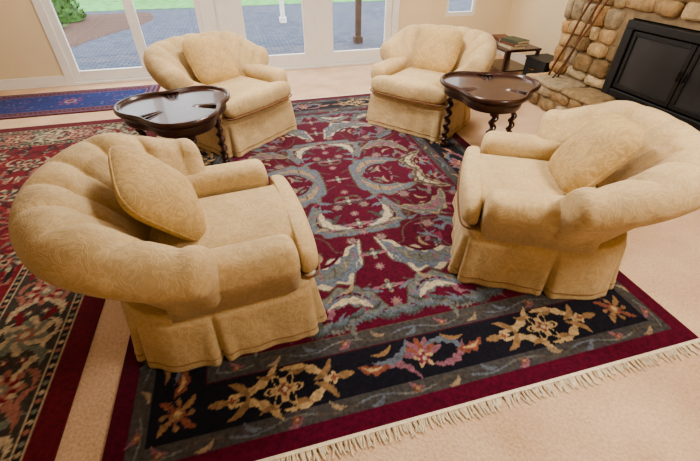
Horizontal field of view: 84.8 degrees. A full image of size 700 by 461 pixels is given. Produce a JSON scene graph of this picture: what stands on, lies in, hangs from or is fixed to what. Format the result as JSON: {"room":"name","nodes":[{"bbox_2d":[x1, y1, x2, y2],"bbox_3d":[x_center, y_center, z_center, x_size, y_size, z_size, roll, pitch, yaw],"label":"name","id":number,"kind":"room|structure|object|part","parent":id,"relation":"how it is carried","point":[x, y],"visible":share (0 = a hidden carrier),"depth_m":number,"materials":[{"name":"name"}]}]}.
{"room":"living room","nodes":[
{"label":"living room","id":0,"kind":"room"},
{"bbox_2d":[0,0,511,80],"bbox_3d":[-1.101,-3.444,4.947,7.800,2.600,0.120,-9,39,-12],"label":"wall","id":1,"kind":"structure","parent":0,"point":[26,51],"depth_m":4.91,"materials":[{"name":"beige paint"}]},
{"bbox_2d":[42,0,149,81],"bbox_3d":[-3.228,-2.914,4.600,0.920,2.114,0.045,-9,39,-12],"label":"door","id":2,"kind":"structure","parent":1,"relation":"in","point":[128,72],"depth_m":5.08,"materials":[{"name":"white paint"}]},
{"bbox_2d":[127,0,203,76],"bbox_3d":[-2.369,-3.055,4.782,0.860,2.114,0.045,-9,39,-12],"label":"door","id":3,"kind":"structure","parent":1,"relation":"in","point":[130,2],"depth_m":4.99,"materials":[{"name":"white paint"}]},
{"bbox_2d":[31,0,399,85],"bbox_3d":[-1.517,-3.192,4.906,4.640,2.250,0.025,-9,39,-12],"label":"trim","id":4,"kind":"structure","parent":1,"relation":"attached to","point":[206,7],"depth_m":4.98,"materials":[{"name":"white paint"}]},
{"bbox_2d":[76,60,382,84],"bbox_3d":[-1.531,-2.349,5.628,4.440,0.035,0.150,-9,39,-12],"label":"trim","id":5,"kind":"structure","parent":1,"relation":"attached to","point":[378,61],"depth_m":5.70,"materials":[{"name":"white paint"}]},
{"bbox_2d":[0,50,500,90],"bbox_3d":[-1.083,-2.426,5.649,7.500,0.130,0.018,-9,39,-12],"label":"baseboard","id":6,"kind":"structure","parent":1,"relation":"attached to","point":[52,81],"depth_m":5.00,"materials":[{"name":"white paint"}]},
{"bbox_2d":[212,0,316,67],"bbox_3d":[-1.155,-3.240,5.021,1.360,2.114,0.090,-9,39,-12],"label":"door","id":7,"kind":"structure","parent":1,"relation":"in","point":[228,13],"depth_m":5.37,"materials":[{"name":"white paint"}]},
{"bbox_2d":[314,0,392,64],"bbox_3d":[0.062,-3.439,5.279,1.160,2.114,0.090,-9,39,-12],"label":"door","id":8,"kind":"structure","parent":1,"relation":"in","point":[323,12],"depth_m":5.69,"materials":[{"name":"white paint"}]},
{"bbox_2d":[445,0,476,16],"bbox_3d":[1.688,-3.884,5.516,0.500,1.400,0.045,-9,39,-12],"label":"window","id":9,"kind":"structure","parent":1,"relation":"in","point":[456,13],"depth_m":5.90,"materials":[{"name":"white paint"}]},
{"bbox_2d":[0,55,699,460],"bbox_3d":[-0.020,0.090,2.582,7.800,0.100,8.470,-9,39,-12],"label":"floor","id":10,"kind":"structure","parent":0,"point":[653,414],"depth_m":1.67,"materials":[{"name":"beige carpet"}]},
{"bbox_2d":[0,118,156,460],"bbox_3d":[-2.545,0.084,2.500,2.050,0.010,4.100,-9,39,-12],"label":"oriental rug","id":11,"kind":"object","parent":10,"relation":"on","point":[47,331],"visible":0.45,"depth_m":1.95,"materials":[{"name":"carpet"}]},
{"bbox_2d":[0,84,160,119],"bbox_3d":[-3.367,-1.554,4.619,1.950,0.010,0.860,-9,39,-12],"label":"runner rug","id":12,"kind":"object","parent":10,"relation":"on","point":[104,99],"visible":0.85,"depth_m":4.61,"materials":[{"name":"fabric"}]},
{"bbox_2d":[102,92,699,460],"bbox_3d":[-0.096,-0.415,3.141,2.743,0.015,4.110,-9,39,-12],"label":"area rug","id":13,"kind":"object","parent":10,"relation":"on","point":[401,341],"visible":0.64,"depth_m":1.91,"materials":[{"name":"carpet"}]},
{"bbox_2d":[8,133,326,372],"bbox_3d":[-0.786,0.031,1.880,1.165,0.825,1.193,-13,39,-16],"label":"armchair","id":14,"kind":"object","parent":13,"relation":"on","point":[248,285],"visible":0.89,"depth_m":1.64,"materials":[{"name":"fabric"}]},
{"bbox_3d":[-0.998,-0.041,1.727,0.713,0.525,1.193,-13,39,-16],"label":"backrest","id":15,"kind":"part","parent":14,"relation":"part of","materials":[{"name":"fabric"}]},
{"bbox_2d":[108,145,205,240],"bbox_3d":[-0.860,-0.165,1.735,0.308,0.409,0.498,-19,42,-23],"label":"throw pillow","id":16,"kind":"object","parent":14,"relation":"on","point":[152,192],"visible":0.97,"depth_m":1.60,"materials":[{"name":"beige fabric"}]},
{"bbox_3d":[-0.751,-0.247,2.187,0.560,0.269,0.188,-13,39,-16],"label":"arm","id":17,"kind":"part","parent":14,"relation":"part of","materials":[{"name":"fabric"}]},
{"bbox_3d":[-0.693,0.304,2.132,0.940,0.006,0.951,-13,39,-16],"label":"hem trim","id":18,"kind":"part","parent":14,"relation":"part of","materials":[{"name":"beige fabric"}]},
{"bbox_3d":[-0.493,0.185,1.628,0.560,0.269,0.188,-13,39,-16],"label":"arm","id":19,"kind":"part","parent":14,"relation":"part of","materials":[{"name":"fabric"}]},
{"bbox_2d":[148,175,317,272],"bbox_3d":[-0.608,-0.015,1.926,0.770,0.178,0.802,-13,39,-16],"label":"seat cushion","id":20,"kind":"object","parent":14,"relation":"on","point":[247,208],"depth_m":1.86,"materials":[{"name":"fabric"}]},
{"bbox_2d":[113,85,229,162],"bbox_3d":[-1.286,-0.662,2.928,0.763,0.639,0.807,0,38,0],"label":"side table","id":21,"kind":"object","parent":13,"relation":"on","point":[189,112],"visible":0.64,"depth_m":2.69,"materials":[{"name":"brown wood"}]},
{"bbox_3d":[-1.567,-0.640,2.945,0.070,0.585,0.070,19,42,23],"label":"leg","id":22,"kind":"part","parent":21,"relation":"part of","materials":[{"name":"brown wood"}]},
{"bbox_3d":[-1.079,-0.468,2.722,0.070,0.585,0.070,19,42,23],"label":"leg","id":23,"kind":"part","parent":21,"relation":"part of","materials":[{"name":"brown wood"}]},
{"bbox_3d":[-1.079,-0.812,3.167,0.070,0.585,0.070,19,42,23],"label":"leg","id":24,"kind":"part","parent":21,"relation":"part of","materials":[{"name":"brown wood"}]},
{"bbox_2d":[143,31,296,157],"bbox_3d":[-1.234,-1.377,3.702,1.165,0.825,1.193,23,43,27],"label":"armchair","id":25,"kind":"object","parent":13,"relation":"on","point":[259,111],"visible":0.66,"depth_m":3.51,"materials":[{"name":"fabric"}]},
{"bbox_3d":[-1.419,-1.575,3.713,0.713,0.525,1.193,23,43,27],"label":"backrest","id":26,"kind":"part","parent":25,"relation":"part of","materials":[{"name":"fabric"}]},
{"bbox_3d":[-1.307,-1.153,3.360,0.560,0.269,0.188,23,43,27],"label":"arm","id":27,"kind":"part","parent":25,"relation":"part of","materials":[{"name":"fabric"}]},
{"bbox_2d":[182,36,239,84],"bbox_3d":[-1.290,-1.593,3.584,0.304,0.389,0.488,26,45,29],"label":"throw pillow","id":28,"kind":"object","parent":25,"relation":"on","point":[210,58],"visible":0.96,"depth_m":3.48,"materials":[{"name":"beige fabric"}]},
{"bbox_2d":[201,76,290,117],"bbox_3d":[-1.079,-1.318,3.611,0.770,0.178,0.802,23,43,27],"label":"seat cushion","id":29,"kind":"object","parent":25,"relation":"on","point":[249,95],"depth_m":3.44,"materials":[{"name":"fabric"}]},
{"bbox_3d":[-1.154,-1.049,3.883,0.940,0.006,0.951,23,43,27],"label":"hem trim","id":30,"kind":"part","parent":25,"relation":"part of","materials":[{"name":"beige fabric"}]},
{"bbox_3d":[-0.875,-1.530,3.847,0.560,0.269,0.188,23,43,27],"label":"arm","id":31,"kind":"part","parent":25,"relation":"part of","materials":[{"name":"fabric"}]},
{"bbox_2d":[366,24,496,141],"bbox_3d":[0.836,-1.601,3.991,1.193,0.825,1.165,24,44,28],"label":"armchair","id":32,"kind":"object","parent":13,"relation":"on","point":[404,98],"visible":0.81,"depth_m":3.77,"materials":[{"name":"fabric"}]},
{"bbox_3d":[0.429,-1.675,4.035,0.188,0.269,0.560,24,44,28],"label":"arm","id":33,"kind":"part","parent":32,"relation":"part of","materials":[{"name":"fabric"}]},
{"bbox_2d":[371,67,451,104],"bbox_3d":[0.725,-1.514,3.865,0.802,0.178,0.770,24,44,28],"label":"seat cushion","id":34,"kind":"object","parent":32,"relation":"on","point":[410,84],"depth_m":3.65,"materials":[{"name":"fabric"}]},
{"bbox_3d":[0.777,-1.259,4.155,0.951,0.006,0.940,24,44,28],"label":"hem trim","id":35,"kind":"part","parent":32,"relation":"part of","materials":[{"name":"beige fabric"}]},
{"bbox_2d":[411,27,462,72],"bbox_3d":[0.876,-1.827,3.886,0.482,0.380,0.303,23,43,27],"label":"throw pillow","id":36,"kind":"object","parent":32,"relation":"on","point":[437,49],"visible":0.95,"depth_m":3.80,"materials":[{"name":"beige fabric"}]},
{"bbox_3d":[0.969,-1.831,4.044,1.193,0.525,0.713,24,44,28],"label":"backrest","id":37,"kind":"part","parent":32,"relation":"part of","materials":[{"name":"fabric"}]},
{"bbox_3d":[1.038,-1.405,3.685,0.188,0.269,0.560,24,44,28],"label":"arm","id":38,"kind":"part","parent":32,"relation":"part of","materials":[{"name":"fabric"}]},
{"bbox_2d":[440,71,540,146],"bbox_3d":[1.137,-0.911,3.251,0.807,0.639,0.763,4,38,6],"label":"side table","id":39,"kind":"object","parent":13,"relation":"on","point":[494,94],"visible":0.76,"depth_m":3.08,"materials":[{"name":"brown wood"}]},
{"bbox_3d":[0.883,-1.037,3.457,0.070,0.585,0.070,-15,40,-18],"label":"leg","id":40,"kind":"part","parent":39,"relation":"part of","materials":[{"name":"brown wood"}]},
{"bbox_3d":[1.103,-0.720,3.047,0.070,0.585,0.070,-15,40,-18],"label":"leg","id":41,"kind":"part","parent":39,"relation":"part of","materials":[{"name":"brown wood"}]},
{"bbox_3d":[1.442,-0.995,3.403,0.070,0.585,0.070,-15,40,-18],"label":"leg","id":42,"kind":"part","parent":39,"relation":"part of","materials":[{"name":"brown wood"}]},
{"bbox_2d":[447,100,699,299],"bbox_3d":[1.228,-0.231,2.219,1.165,0.825,1.193,9,39,11],"label":"armchair","id":43,"kind":"object","parent":13,"relation":"on","point":[515,229],"visible":0.91,"depth_m":2.00,"materials":[{"name":"fabric"}]},
{"bbox_3d":[1.150,-0.505,2.521,0.560,0.269,0.188,9,39,11],"label":"arm","id":44,"kind":"part","parent":43,"relation":"part of","materials":[{"name":"fabric"}]},
{"bbox_2d":[459,146,596,224],"bbox_3d":[1.045,-0.266,2.250,0.770,0.178,0.802,9,39,11],"label":"seat cushion","id":45,"kind":"object","parent":43,"relation":"on","point":[485,169],"depth_m":2.19,"materials":[{"name":"fabric"}]},
{"bbox_3d":[1.133,0.047,2.465,0.940,0.006,0.951,9,39,11],"label":"hem trim","id":46,"kind":"part","parent":43,"relation":"part of","materials":[{"name":"beige fabric"}]},
{"bbox_3d":[0.968,-0.059,1.944,0.560,0.269,0.188,9,39,11],"label":"arm","id":47,"kind":"part","parent":43,"relation":"part of","materials":[{"name":"fabric"}]},
{"bbox_2d":[548,114,645,193],"bbox_3d":[1.294,-0.413,2.057,0.305,0.394,0.490,5,38,7],"label":"throw pillow","id":48,"kind":"object","parent":43,"relation":"on","point":[607,142],"visible":0.88,"depth_m":1.93,"materials":[{"name":"beige fabric"}]},
{"bbox_3d":[1.448,-0.316,2.084,0.713,0.525,1.193,9,39,11],"label":"backrest","id":49,"kind":"part","parent":43,"relation":"part of","materials":[{"name":"fabric"}]},
{"bbox_2d":[491,43,541,71],"bbox_3d":[2.236,-2.446,5.462,0.540,0.390,0.660,-9,39,-12],"label":"stand","id":50,"kind":"object","parent":10,"relation":"on","point":[506,64],"visible":0.41,"depth_m":5.27,"materials":[{"name":"brown wood"}]},
{"bbox_3d":[2.082,-2.218,5.192,0.040,0.360,0.040,-9,39,-12],"label":"leg","id":51,"kind":"part","parent":50,"relation":"part of","materials":[{"name":"brown wood"}]},
{"bbox_2d":[491,59,523,71],"bbox_3d":[2.236,-2.378,5.514,0.480,0.020,0.600,-9,39,-12],"label":"shelf","id":52,"kind":"object","parent":50,"relation":"attached to","point":[511,66],"depth_m":5.43,"materials":[{"name":"brown wood"}]},
{"bbox_2d":[498,43,524,49],"bbox_3d":[2.197,-2.512,5.201,0.220,0.034,0.300,-9,39,-12],"label":"book","id":53,"kind":"object","parent":50,"relation":"on","point":[500,44],"visible":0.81,"depth_m":5.10,"materials":[{"name":"beige paper"}]},
{"bbox_2d":[499,40,527,46],"bbox_3d":[2.209,-2.535,5.174,0.220,0.034,0.300,-13,40,-16],"label":"book","id":54,"kind":"object","parent":53,"relation":"on","point":[501,41],"visible":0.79,"depth_m":5.08,"materials":[{"name":"red paper"}]},
{"bbox_2d":[501,36,529,44],"bbox_3d":[2.222,-2.558,5.148,0.220,0.034,0.300,-17,41,-21],"label":"book","id":55,"kind":"object","parent":54,"relation":"on","point":[511,39],"visible":1,"depth_m":5.10,"materials":[{"name":"green paper"}]},
{"bbox_3d":[2.153,-2.707,5.454,0.220,0.034,0.300,-9,39,-12],"label":"book","id":56,"kind":"object","parent":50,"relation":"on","visible":0},
{"bbox_2d":[491,34,508,41],"bbox_3d":[2.153,-2.735,5.433,0.220,0.034,0.300,-5,38,-6],"label":"book","id":57,"kind":"object","parent":56,"relation":"on","point":[497,37],"visible":0.56,"depth_m":5.42,"materials":[{"name":"brown paper"}]},
{"bbox_2d":[522,53,553,74],"bbox_3d":[2.554,-2.124,5.098,0.376,0.325,0.420,-9,39,-12],"label":"box","id":58,"kind":"object","parent":10,"relation":"on","point":[534,63],"visible":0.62,"depth_m":5.02,"materials":[{"name":"black metal"}]},
{"bbox_3d":[2.571,-2.245,5.010,0.340,0.025,0.420,-9,39,-12],"label":"lid","id":59,"kind":"part","parent":58,"relation":"part of","materials":[{"name":"black metal"}]},
{"bbox_2d":[526,0,699,131],"bbox_3d":[3.009,-1.695,2.700,0.996,2.580,3.693,-9,39,-12],"label":"fireplace","id":60,"kind":"object","parent":10,"relation":"on","point":[643,52],"visible":0.6,"depth_m":3.65,"materials":[{"name":"stone"}]},
{"bbox_2d":[548,0,592,74],"bbox_3d":[2.389,-2.147,4.065,0.027,1.018,0.298,-19,42,-23],"label":"stick","id":61,"kind":"object","parent":60,"relation":"on","point":[590,1],"visible":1,"depth_m":4.12,"materials":[{"name":"brown wood"}]},
{"bbox_2d":[557,0,600,76],"bbox_3d":[2.433,-2.076,4.031,0.023,0.949,0.261,-12,39,-16],"label":"stick","id":62,"kind":"object","parent":60,"relation":"on","point":[599,1],"visible":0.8,"depth_m":3.98,"materials":[{"name":"brown wood"}]},
{"bbox_2d":[552,0,608,77],"bbox_3d":[2.407,-2.000,4.013,0.024,0.852,0.336,-22,43,-26],"label":"stick","id":63,"kind":"object","parent":60,"relation":"on","point":[606,1],"visible":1,"depth_m":3.99,"materials":[{"name":"brown wood"}]},
{"bbox_3d":[2.750,-1.480,3.493,0.006,0.440,0.545,-9,39,-12],"label":"door glass","id":64,"kind":"part","parent":60,"relation":"part of","materials":[{"name":"black glass"}]},
{"bbox_3d":[2.749,-1.480,3.493,0.030,0.510,0.615,-9,39,-12],"label":"firebox door","id":65,"kind":"part","parent":60,"relation":"part of","materials":[{"name":"black metal"}]},
{"bbox_3d":[2.911,-1.111,3.015,0.030,0.510,0.615,-9,39,-12],"label":"firebox door","id":66,"kind":"part","parent":60,"relation":"part of","materials":[{"name":"black metal"}]},
{"bbox_3d":[2.912,-1.111,3.016,0.006,0.440,0.545,-9,39,-12],"label":"door glass","id":67,"kind":"part","parent":60,"relation":"part of","materials":[{"name":"black glass"}]},
{"bbox_2d":[505,0,567,55],"bbox_3d":[3.690,-1.548,2.494,0.150,2.600,8.350,-9,39,-12],"label":"wall","id":68,"kind":"structure","parent":0,"point":[540,22],"depth_m":5.55,"materials":[{"name":"beige paint"}]},
{"bbox_2d":[500,51,526,64],"bbox_3d":[2.770,-2.472,5.708,0.018,0.130,1.832,-9,39,-12],"label":"baseboard","id":69,"kind":"structure","parent":68,"relation":"attached to","point":[518,57],"depth_m":6.03,"materials":[{"name":"white paint"}]},
{"label":"outside","id":70,"kind":"structure","parent":0,"visible":0},
{"bbox_2d":[72,0,384,11],"bbox_3d":[-4.937,-10.498,16.370,30.000,0.110,13.400,-9,39,-12],"label":"lawn","id":71,"kind":"structure","parent":70,"point":[87,5],"depth_m":11.57,"materials":[{"name":"green plant"}]},
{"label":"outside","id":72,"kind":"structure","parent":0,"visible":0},
{"bbox_2d":[70,0,471,69],"bbox_3d":[-2.282,-4.433,8.532,30.000,0.100,7.120,-9,39,-12],"label":"patio","id":73,"kind":"structure","parent":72,"point":[263,28],"depth_m":8.37,"materials":[{"name":"stone"}]},
{"bbox_2d":[61,12,152,46],"bbox_3d":[-8.199,-4.188,8.105,7.285,0.030,4.000,-9,39,-12],"label":"mulch bed","id":74,"kind":"object","parent":73,"relation":"on","point":[94,26],"visible":0.39,"depth_m":8.62,"materials":[{"name":"brown soil"}]},
{"bbox_2d":[56,12,66,28],"bbox_3d":[-6.548,-4.550,8.104,0.868,0.527,0.852,-9,39,-12],"label":"shrub","id":75,"kind":"object","parent":74,"relation":"on","point":[58,13],"visible":0.06,"depth_m":8.31,"materials":[{"name":"green plant"}]},
{"bbox_2d":[51,0,86,22],"bbox_3d":[-6.750,-5.238,8.917,0.968,0.622,0.954,-9,39,-12],"label":"shrub","id":76,"kind":"object","parent":74,"relation":"on","point":[69,13],"visible":0.59,"depth_m":8.83,"materials":[{"name":"green plant"}]},
{"bbox_2d":[279,0,286,22],"bbox_3d":[-1.586,-5.930,8.343,0.160,2.500,0.160,-9,39,-12],"label":"porch post","id":77,"kind":"object","parent":73,"relation":"on","point":[282,19],"visible":1,"depth_m":8.95,"materials":[{"name":"white wood"}]},
{"bbox_3d":[-1.586,-4.989,9.071,0.160,0.120,0.160,-9,39,-12],"label":"post","id":78,"kind":"part","parent":77,"relation":"part of","materials":[{"name":"white wood"}]},
{"bbox_2d":[353,0,362,43],"bbox_3d":[0.152,-4.632,6.664,0.160,2.500,0.160,-9,39,-12],"label":"porch post","id":79,"kind":"object","parent":73,"relation":"on","point":[357,38],"visible":1,"depth_m":7.19,"materials":[{"name":"brown wood"}]},
{"bbox_3d":[0.152,-3.691,7.392,0.160,0.120,0.160,-9,39,-12],"label":"post","id":80,"kind":"part","parent":79,"relation":"part of","materials":[{"name":"brown wood"}]}
]}

